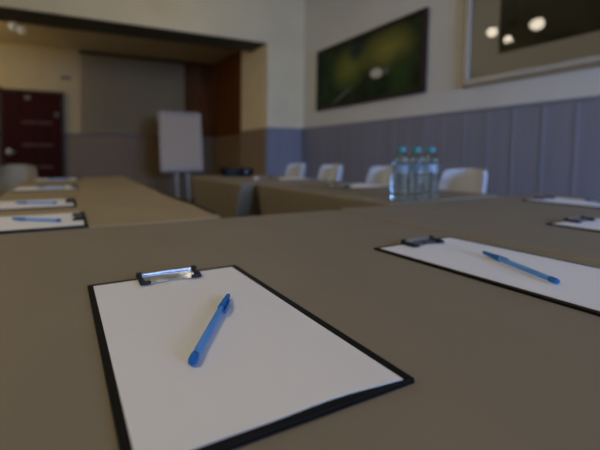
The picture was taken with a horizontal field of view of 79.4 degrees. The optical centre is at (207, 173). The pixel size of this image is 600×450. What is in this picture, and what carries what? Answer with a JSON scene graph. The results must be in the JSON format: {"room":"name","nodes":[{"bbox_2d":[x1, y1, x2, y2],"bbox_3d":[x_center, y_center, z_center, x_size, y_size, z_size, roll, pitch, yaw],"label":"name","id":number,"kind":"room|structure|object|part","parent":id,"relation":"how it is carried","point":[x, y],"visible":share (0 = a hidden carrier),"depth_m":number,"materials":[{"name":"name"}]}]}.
{"room":"conference room","nodes":[
{"label":"conference room","id":0,"kind":"room"},
{"bbox_2d":[0,43,158,134],"bbox_3d":[-2.550,-0.867,6.562,6.580,2.860,0.150,-1,3,-22],"label":"wall","id":1,"kind":"structure","parent":0,"point":[24,67],"depth_m":6.28,"materials":[{"name":"paint"}]},
{"bbox_2d":[0,86,65,177],"bbox_3d":[-3.125,-0.466,6.199,1.065,2.100,0.094,-1,3,-22],"label":"door","id":2,"kind":"structure","parent":1,"relation":"in","point":[32,124],"depth_m":6.20,"materials":[{"name":"brown wood"}]},
{"bbox_3d":[-3.441,-0.383,6.058,0.171,0.110,0.060,-1,3,-22],"label":"handle","id":3,"kind":"part","parent":2,"relation":"part of","materials":[{"name":"silver metal"}]},
{"bbox_2d":[60,76,70,79],"bbox_3d":[-2.620,-1.769,6.393,0.180,0.060,0.020,-1,3,-22],"label":"wall plate","id":4,"kind":"object","parent":1,"relation":"attached to","point":[61,77],"visible":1,"depth_m":6.39,"materials":[{"name":"brown plastic"}]},
{"bbox_2d":[3,135,213,198],"bbox_3d":[-2.616,-0.076,6.488,5.970,1.290,0.020,-1,3,-22],"label":"wainscoting","id":5,"kind":"structure","parent":1,"relation":"attached to","point":[135,158],"depth_m":6.88,"materials":[{"name":"wood"}]},
{"bbox_2d":[79,50,183,133],"bbox_3d":[-1.438,-1.540,6.826,2.028,1.515,0.090,-1,3,-22],"label":"projection screen","id":6,"kind":"object","parent":1,"relation":"attached to","point":[120,94],"visible":0.86,"depth_m":6.76,"materials":[{"name":"beige fabric"}]},
{"bbox_3d":[-1.442,-2.269,6.785,2.020,0.053,0.090,-1,3,-22],"label":"head rail","id":7,"kind":"part","parent":6,"relation":"part of","materials":[{"name":"grey"}]},
{"bbox_3d":[-0.503,-1.534,7.202,0.014,1.462,0.040,-1,3,-22],"label":"edge trim","id":8,"kind":"part","parent":6,"relation":"part of","materials":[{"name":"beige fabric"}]},
{"bbox_2d":[62,133,213,137],"bbox_3d":[-2.622,-0.737,6.441,5.950,0.035,0.034,-1,3,-22],"label":"trim","id":9,"kind":"structure","parent":1,"relation":"attached to","point":[65,133],"depth_m":6.76,"materials":[{"name":"grey"}]},
{"bbox_2d":[0,21,236,63],"bbox_3d":[-2.121,-2.286,5.413,6.580,0.100,2.555,-1,3,-22],"label":"ceiling","id":10,"kind":"structure","parent":0,"point":[35,35],"depth_m":6.04,"materials":[{"name":"paint"}]},
{"bbox_2d":[3,21,25,33],"bbox_3d":[-2.871,-2.145,4.912,0.506,0.236,0.256,-1,3,-22],"label":"ceiling lamp","id":11,"kind":"object","parent":10,"relation":"hanging from","point":[13,26],"visible":0.76,"depth_m":4.91,"materials":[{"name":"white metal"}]},
{"bbox_3d":[-2.747,-2.082,4.890,0.116,0.112,0.116,-1,3,-22],"label":"globe","id":12,"kind":"part","parent":11,"relation":"part of","materials":[{"name":"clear glass"}]},
{"bbox_3d":[-2.716,-2.095,5.053,0.116,0.112,0.116,-1,3,-22],"label":"globe","id":13,"kind":"part","parent":11,"relation":"part of","materials":[{"name":"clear glass"}]},
{"bbox_2d":[0,0,267,42],"bbox_3d":[-1.859,-2.111,3.686,5.775,0.740,0.020,-1,3,-22],"label":"wall","id":14,"kind":"structure","parent":0,"point":[247,20],"depth_m":4.28,"materials":[{"name":"beige paint"}]},
{"bbox_2d":[0,7,266,51],"bbox_3d":[-1.941,-2.120,3.889,5.775,0.744,0.420,-1,3,-22],"label":"trim","id":15,"kind":"structure","parent":14,"relation":"attached to","point":[6,14],"depth_m":4.25,"materials":[{"name":"brown wood"}]},
{"bbox_2d":[241,0,304,167],"bbox_3d":[1.029,-0.969,5.321,0.755,3.200,0.785,-1,3,-22],"label":"wall","id":16,"kind":"structure","parent":0,"point":[272,75],"depth_m":4.93,"materials":[{"name":"beige paint"}]},
{"bbox_2d":[184,50,240,136],"bbox_3d":[0.186,-1.513,6.468,0.724,1.559,1.994,-1,3,-22],"label":"trim","id":17,"kind":"structure","parent":16,"relation":"attached to","point":[213,91],"depth_m":7.25,"materials":[{"name":"brown wood"}]},
{"bbox_2d":[240,128,266,174],"bbox_3d":[0.669,-0.012,5.229,0.016,1.300,0.786,-1,3,-22],"label":"trim","id":18,"kind":"structure","parent":16,"relation":"attached to","point":[253,143],"depth_m":5.13,"materials":[{"name":"brown wood"}]},
{"bbox_2d":[266,129,301,176],"bbox_3d":[1.096,-0.037,4.962,0.579,1.220,0.024,-1,3,-22],"label":"trim","id":19,"kind":"structure","parent":16,"relation":"attached to","point":[284,146],"depth_m":4.92,"materials":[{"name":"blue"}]},
{"bbox_2d":[267,127,301,129],"bbox_3d":[1.095,-0.642,4.926,0.583,0.020,0.028,-1,3,-22],"label":"trim","id":20,"kind":"structure","parent":16,"relation":"attached to","point":[267,127],"depth_m":4.91,"materials":[{"name":"grey wood"}]},
{"bbox_2d":[303,0,599,127],"bbox_3d":[2.797,-0.771,1.731,0.150,3.200,7.205,-1,3,-22],"label":"wall","id":21,"kind":"structure","parent":0,"point":[327,23],"depth_m":3.27,"materials":[{"name":"paint"}]},
{"bbox_2d":[316,7,428,110],"bbox_3d":[1.777,-1.211,3.990,0.044,0.790,1.545,-1,3,-22],"label":"framed painting","id":22,"kind":"object","parent":21,"relation":"attached to","point":[388,60],"visible":1,"depth_m":3.79,"materials":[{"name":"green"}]},
{"bbox_2d":[302,98,599,198],"bbox_3d":[2.680,0.134,1.842,0.022,1.220,7.005,-1,3,-22],"label":"wainscoting","id":23,"kind":"structure","parent":21,"relation":"attached to","point":[552,148],"depth_m":2.75,"materials":[{"name":"grey wood"}]},
{"bbox_2d":[302,95,599,129],"bbox_3d":[2.681,-0.470,1.798,0.028,0.020,6.985,-1,3,-22],"label":"trim","id":24,"kind":"structure","parent":21,"relation":"attached to","point":[595,96],"depth_m":2.86,"materials":[{"name":"grey wood"}]},
{"bbox_2d":[462,0,599,87],"bbox_3d":[2.530,-1.380,2.095,0.049,1.381,1.836,-1,3,-22],"label":"picture","id":25,"kind":"object","parent":21,"relation":"attached to","point":[505,40],"visible":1,"depth_m":2.57,"materials":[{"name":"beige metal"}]},
{"bbox_3d":[-0.698,0.865,2.033,6.580,0.100,10.200,-1,3,-22],"label":"floor","id":26,"kind":"structure","parent":0,"visible":0},
{"bbox_2d":[0,164,37,195],"bbox_3d":[-1.556,0.347,2.902,0.441,0.842,0.492,-2,4,-36],"label":"shell chair","id":27,"kind":"object","parent":26,"relation":"on","point":[13,175],"visible":0.37,"depth_m":3.05,"materials":[{"name":"beige plastic"}]},
{"bbox_2d":[158,110,202,201],"bbox_3d":[-0.540,-0.233,6.066,0.754,1.665,0.768,-1,3,-24],"label":"flip chart","id":28,"kind":"object","parent":26,"relation":"on","point":[180,138],"visible":0.99,"depth_m":5.82,"materials":[{"name":"beige paper"}]},
{"bbox_3d":[-0.585,-0.039,6.178,0.044,1.265,0.547,-1,3,-24],"label":"leg","id":29,"kind":"part","parent":28,"relation":"part of","materials":[{"name":"grey metal"}]},
{"bbox_3d":[-0.518,0.008,5.783,0.048,1.206,0.210,-1,3,-20],"label":"leg","id":30,"kind":"part","parent":28,"relation":"part of","materials":[{"name":"grey metal"}]},
{"bbox_3d":[-0.449,-0.539,5.843,0.754,1.034,0.024,-1,-2,-24],"label":"frame","id":31,"kind":"part","parent":28,"relation":"part of","materials":[{"name":"grey metal"}]},
{"bbox_2d":[165,168,199,170],"bbox_3d":[-0.412,-0.072,5.783,0.600,0.030,0.064,-1,-2,-24],"label":"tray","id":32,"kind":"object","parent":28,"relation":"on","point":[166,169],"depth_m":5.77,"materials":[{"name":"grey metal"}]},
{"bbox_3d":[-0.337,0.004,5.863,0.048,1.206,0.210,-2,4,-27],"label":"leg","id":33,"kind":"part","parent":28,"relation":"part of","materials":[{"name":"grey metal"}]},
{"bbox_2d":[285,163,305,177],"bbox_3d":[0.729,0.316,3.476,0.492,0.842,0.441,-1,3,-15],"label":"shell chair","id":34,"kind":"object","parent":26,"relation":"on","point":[296,169],"visible":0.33,"depth_m":3.59,"materials":[{"name":"white plastic"}]},
{"bbox_2d":[317,164,342,180],"bbox_3d":[0.922,0.340,3.036,0.492,0.842,0.441,-1,3,-13],"label":"shell chair","id":35,"kind":"object","parent":26,"relation":"on","point":[333,172],"visible":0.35,"depth_m":3.14,"materials":[{"name":"white plastic"}]},
{"bbox_2d":[366,166,391,184],"bbox_3d":[1.168,0.364,2.597,0.492,0.842,0.441,-1,3,-13],"label":"shell chair","id":36,"kind":"object","parent":26,"relation":"on","point":[380,174],"visible":0.13,"depth_m":2.71,"materials":[{"name":"white plastic"}]},
{"bbox_2d":[439,169,487,193],"bbox_3d":[1.399,0.392,2.102,0.492,0.842,0.441,-1,3,-9],"label":"shell chair","id":37,"kind":"object","parent":26,"relation":"on","point":[463,180],"visible":0.31,"depth_m":2.17,"materials":[{"name":"white plastic"}]},
{"bbox_3d":[-0.158,0.530,0.467,1.512,0.741,0.790,-1,3,-22],"label":"conference table","id":38,"kind":"object","parent":26,"relation":"on","visible":0},
{"bbox_2d":[0,210,599,449],"bbox_3d":[-0.158,0.455,0.463,1.592,0.600,0.870,-1,3,-22],"label":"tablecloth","id":39,"kind":"object","parent":38,"relation":"on","point":[492,367],"visible":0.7,"depth_m":0.36,"materials":[{"name":"brown fabric"}]},
{"bbox_2d":[87,265,413,449],"bbox_3d":[0.000,0.152,0.371,0.225,0.015,0.308,-1,3,-23],"label":"clipboard","id":40,"kind":"object","parent":39,"relation":"on","point":[233,442],"visible":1,"depth_m":0.26,"materials":[{"name":"black plastic"}]},
{"bbox_2d":[93,267,402,449],"bbox_3d":[0.000,0.156,0.368,0.207,0.001,0.296,-1,3,-23],"label":"paper sheet","id":41,"kind":"object","parent":40,"relation":"on","point":[264,361],"visible":0.99,"depth_m":0.30,"materials":[{"name":"white paper"}]},
{"bbox_2d":[188,293,230,365],"bbox_3d":[0.008,0.151,0.353,0.012,0.009,0.143,1,3,16],"label":"ballpoint pen","id":42,"kind":"object","parent":41,"relation":"on","point":[223,307],"visible":1,"depth_m":0.33,"materials":[{"name":"blue plastic"}]},
{"bbox_2d":[374,235,599,316],"bbox_3d":[0.480,0.141,0.563,0.225,0.015,0.308,-1,3,-24],"label":"clipboard","id":43,"kind":"object","parent":39,"relation":"on","point":[430,239],"visible":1,"depth_m":0.54,"materials":[{"name":"black plastic"}]},
{"bbox_2d":[381,238,599,310],"bbox_3d":[0.479,0.145,0.560,0.207,0.001,0.296,-1,3,-24],"label":"paper sheet","id":44,"kind":"object","parent":43,"relation":"on","point":[579,285],"visible":0.95,"depth_m":0.54,"materials":[{"name":"white paper"}]},
{"bbox_2d":[482,251,559,283],"bbox_3d":[0.479,0.141,0.538,0.012,0.009,0.143,0,3,5],"label":"ballpoint pen","id":45,"kind":"object","parent":44,"relation":"on","point":[552,279],"visible":1,"depth_m":0.52,"materials":[{"name":"blue plastic"}]},
{"bbox_3d":[1.147,0.500,1.000,1.128,0.741,0.808,-1,3,-22],"label":"conference table","id":46,"kind":"object","parent":26,"relation":"on","visible":0},
{"bbox_2d":[339,194,599,264],"bbox_3d":[1.147,0.426,0.996,1.208,0.600,0.888,-1,3,-22],"label":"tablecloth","id":47,"kind":"object","parent":46,"relation":"on","point":[511,221],"visible":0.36,"depth_m":0.95,"materials":[{"name":"brown fabric"}]},
{"bbox_2d":[522,195,599,207],"bbox_3d":[1.396,0.103,1.262,0.225,0.015,0.308,-1,3,-22],"label":"clipboard","id":48,"kind":"object","parent":47,"relation":"on","point":[546,196],"visible":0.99,"depth_m":1.32,"materials":[{"name":"black plastic"}]},
{"bbox_2d":[528,197,599,206],"bbox_3d":[1.395,0.107,1.258,0.207,0.001,0.296,-1,3,-22],"label":"paper sheet","id":49,"kind":"object","parent":48,"relation":"on","point":[556,199],"visible":0.9,"depth_m":1.30,"materials":[{"name":"white paper"}]},
{"bbox_2d":[584,198,599,202],"bbox_3d":[1.435,0.101,1.282,0.012,0.009,0.143,2,3,26],"label":"ballpoint pen","id":50,"kind":"object","parent":49,"relation":"on","point":[588,199],"visible":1,"depth_m":1.30,"materials":[{"name":"blue plastic"}]},
{"bbox_2d":[546,216,599,231],"bbox_3d":[1.033,0.129,0.792,0.225,0.015,0.308,-1,3,-22],"label":"clipboard","id":51,"kind":"object","parent":47,"relation":"on","point":[580,219],"visible":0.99,"depth_m":0.90,"materials":[{"name":"black plastic"}]},
{"bbox_2d":[552,218,599,229],"bbox_3d":[1.032,0.133,0.789,0.207,0.001,0.296,-1,3,-22],"label":"paper sheet","id":52,"kind":"object","parent":51,"relation":"on","point":[595,225],"visible":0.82,"depth_m":0.87,"materials":[{"name":"white paper"}]},
{"bbox_3d":[-0.652,0.455,1.834,0.625,0.741,1.942,-1,3,-22],"label":"conference table","id":53,"kind":"object","parent":26,"relation":"on","visible":0},
{"bbox_2d":[0,177,219,234],"bbox_3d":[-0.652,0.380,1.830,0.705,0.600,2.022,-1,3,-22],"label":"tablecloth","id":54,"kind":"object","parent":53,"relation":"on","point":[105,201],"visible":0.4,"depth_m":1.28,"materials":[{"name":"beige fabric"}]},
{"bbox_2d":[0,198,76,210],"bbox_3d":[-0.637,0.104,1.242,0.308,0.015,0.225,-1,3,-22],"label":"clipboard","id":55,"kind":"object","parent":54,"relation":"on","point":[72,200],"visible":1,"depth_m":1.17,"materials":[{"name":"black plastic"}]},
{"bbox_2d":[0,199,73,208],"bbox_3d":[-0.641,0.107,1.242,0.296,0.001,0.207,-1,3,-22],"label":"paper sheet","id":56,"kind":"object","parent":55,"relation":"on","point":[60,202],"visible":0.84,"depth_m":1.23,"materials":[{"name":"white paper"}]},
{"bbox_2d":[15,201,56,203],"bbox_3d":[-0.611,0.103,1.238,0.143,0.009,0.012,0,3,-4],"label":"ballpoint pen","id":57,"kind":"object","parent":56,"relation":"on","point":[54,202],"visible":1,"depth_m":1.23,"materials":[{"name":"blue plastic"}]},
{"bbox_2d":[0,212,87,232],"bbox_3d":[-0.482,0.122,0.911,0.308,0.015,0.225,-1,3,-22],"label":"clipboard","id":58,"kind":"object","parent":54,"relation":"on","point":[78,216],"visible":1,"depth_m":0.85,"materials":[{"name":"black plastic"}]},
{"bbox_2d":[0,212,83,230],"bbox_3d":[-0.486,0.126,0.912,0.296,0.001,0.207,-1,3,-22],"label":"paper sheet","id":59,"kind":"object","parent":58,"relation":"on","point":[6,223],"visible":0.77,"depth_m":0.90,"materials":[{"name":"white paper"}]},
{"bbox_2d":[12,217,60,221],"bbox_3d":[-0.453,0.120,0.917,0.143,0.009,0.012,1,3,10],"label":"ballpoint pen","id":60,"kind":"object","parent":59,"relation":"on","point":[14,218],"visible":1,"depth_m":0.91,"materials":[{"name":"blue plastic"}]},
{"bbox_2d":[11,184,78,191],"bbox_3d":[-0.850,0.072,1.834,0.308,0.015,0.225,-1,3,-22],"label":"clipboard","id":61,"kind":"object","parent":54,"relation":"on","point":[75,185],"visible":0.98,"depth_m":1.76,"materials":[{"name":"black plastic"}]},
{"bbox_2d":[12,186,76,190],"bbox_3d":[-0.854,0.075,1.835,0.296,0.001,0.207,-1,3,-22],"label":"paper sheet","id":62,"kind":"object","parent":61,"relation":"on","point":[66,187],"visible":0.8,"depth_m":1.80,"materials":[{"name":"white paper"}]},
{"bbox_2d":[37,186,64,187],"bbox_3d":[-0.832,0.070,1.840,0.143,0.009,0.012,0,3,-6],"label":"ballpoint pen","id":63,"kind":"object","parent":62,"relation":"on","point":[38,186],"visible":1,"depth_m":1.84,"materials":[{"name":"blue plastic"}]},
{"bbox_2d":[33,177,81,181],"bbox_3d":[-1.064,0.036,2.474,0.308,0.015,0.225,-1,3,-22],"label":"clipboard","id":64,"kind":"object","parent":54,"relation":"on","point":[78,177],"visible":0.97,"depth_m":2.39,"materials":[{"name":"black plastic"}]},
{"bbox_2d":[35,178,80,180],"bbox_3d":[-1.068,0.040,2.475,0.296,0.001,0.207,-1,3,-22],"label":"paper sheet","id":65,"kind":"object","parent":64,"relation":"on","point":[69,178],"visible":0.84,"depth_m":2.46,"materials":[{"name":"white paper"}]},
{"bbox_3d":[0.806,0.452,1.873,0.615,0.741,0.870,-1,3,-24],"label":"conference table","id":66,"kind":"object","parent":26,"relation":"on","visible":0},
{"bbox_2d":[257,181,497,214],"bbox_3d":[0.806,0.398,1.871,0.695,0.641,0.950,-1,3,-24],"label":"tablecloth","id":67,"kind":"object","parent":66,"relation":"on","point":[296,197],"visible":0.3,"depth_m":1.71,"materials":[{"name":"brown fabric"}]},
{"bbox_2d":[324,183,390,188],"bbox_3d":[0.860,0.064,1.979,0.308,0.015,0.225,-1,3,-25],"label":"clipboard","id":68,"kind":"object","parent":67,"relation":"on","point":[335,185],"visible":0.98,"depth_m":1.89,"materials":[{"name":"black plastic"}]},
{"bbox_2d":[329,183,386,187],"bbox_3d":[0.864,0.067,1.979,0.296,0.001,0.207,-1,3,-25],"label":"paper sheet","id":69,"kind":"object","parent":68,"relation":"on","point":[359,185],"visible":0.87,"depth_m":1.98,"materials":[{"name":"white paper"}]},
{"bbox_2d":[391,147,410,200],"bbox_3d":[0.766,-0.001,1.376,0.066,0.210,0.066,-1,3,-22],"label":"water bottle","id":70,"kind":"object","parent":67,"relation":"on","point":[401,162],"visible":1,"depth_m":1.35,"materials":[{"name":"teal"}]},
{"bbox_2d":[409,147,425,199],"bbox_3d":[0.845,-0.002,1.408,0.066,0.210,0.066,2,4,28],"label":"water bottle","id":71,"kind":"object","parent":67,"relation":"on","point":[417,165],"visible":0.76,"depth_m":1.38,"materials":[{"name":"teal"}]},
{"bbox_2d":[424,147,439,198],"bbox_3d":[0.923,-0.004,1.441,0.066,0.210,0.066,-3,4,-41],"label":"water bottle","id":72,"kind":"object","parent":67,"relation":"on","point":[431,184],"visible":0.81,"depth_m":1.42,"materials":[{"name":"teal"}]},
{"bbox_3d":[0.345,0.408,2.673,0.620,0.741,0.733,-2,4,-26],"label":"conference table","id":73,"kind":"object","parent":26,"relation":"on","visible":0},
{"bbox_2d":[190,174,324,217],"bbox_3d":[0.344,0.353,2.670,0.702,0.642,0.815,-2,4,-26],"label":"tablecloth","id":74,"kind":"object","parent":73,"relation":"on","point":[229,196],"visible":0.34,"depth_m":2.35,"materials":[{"name":"brown fabric"}]},
{"bbox_2d":[220,168,252,176],"bbox_3d":[0.242,-0.016,2.935,0.250,0.069,0.198,-1,3,-10],"label":"projector","id":75,"kind":"object","parent":74,"relation":"on","point":[226,172],"visible":0.98,"depth_m":2.85,"materials":[{"name":"black plastic"}]},
{"bbox_2d":[254,177,268,179],"bbox_3d":[0.386,0.034,2.501,0.110,0.017,0.017,0,3,8],"label":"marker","id":76,"kind":"object","parent":74,"relation":"on","point":[255,178],"visible":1,"depth_m":2.50,"materials":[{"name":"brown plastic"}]},
{"bbox_2d":[269,177,309,180],"bbox_3d":[0.594,0.032,2.558,0.308,0.015,0.225,-2,4,-28],"label":"clipboard","id":77,"kind":"object","parent":74,"relation":"on","point":[269,177],"visible":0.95,"depth_m":2.47,"materials":[{"name":"black plastic"}]},
{"bbox_2d":[275,177,309,179],"bbox_3d":[0.598,0.035,2.558,0.296,0.001,0.207,-2,4,-28],"label":"paper sheet","id":78,"kind":"object","parent":77,"relation":"on","point":[286,178],"visible":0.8,"depth_m":2.56,"materials":[{"name":"white paper"}]},
{"bbox_3d":[0.618,-0.872,6.669,0.200,2.860,2.010,-1,3,-22],"label":"wall","id":79,"kind":"structure","parent":0,"visible":0},
{"bbox_2d":[214,134,239,175],"bbox_3d":[0.520,-0.091,6.662,0.020,1.300,1.990,-1,3,-22],"label":"trim","id":80,"kind":"structure","parent":79,"relation":"attached to","point":[226,148],"depth_m":6.97,"materials":[{"name":"brown wood"}]}
]}

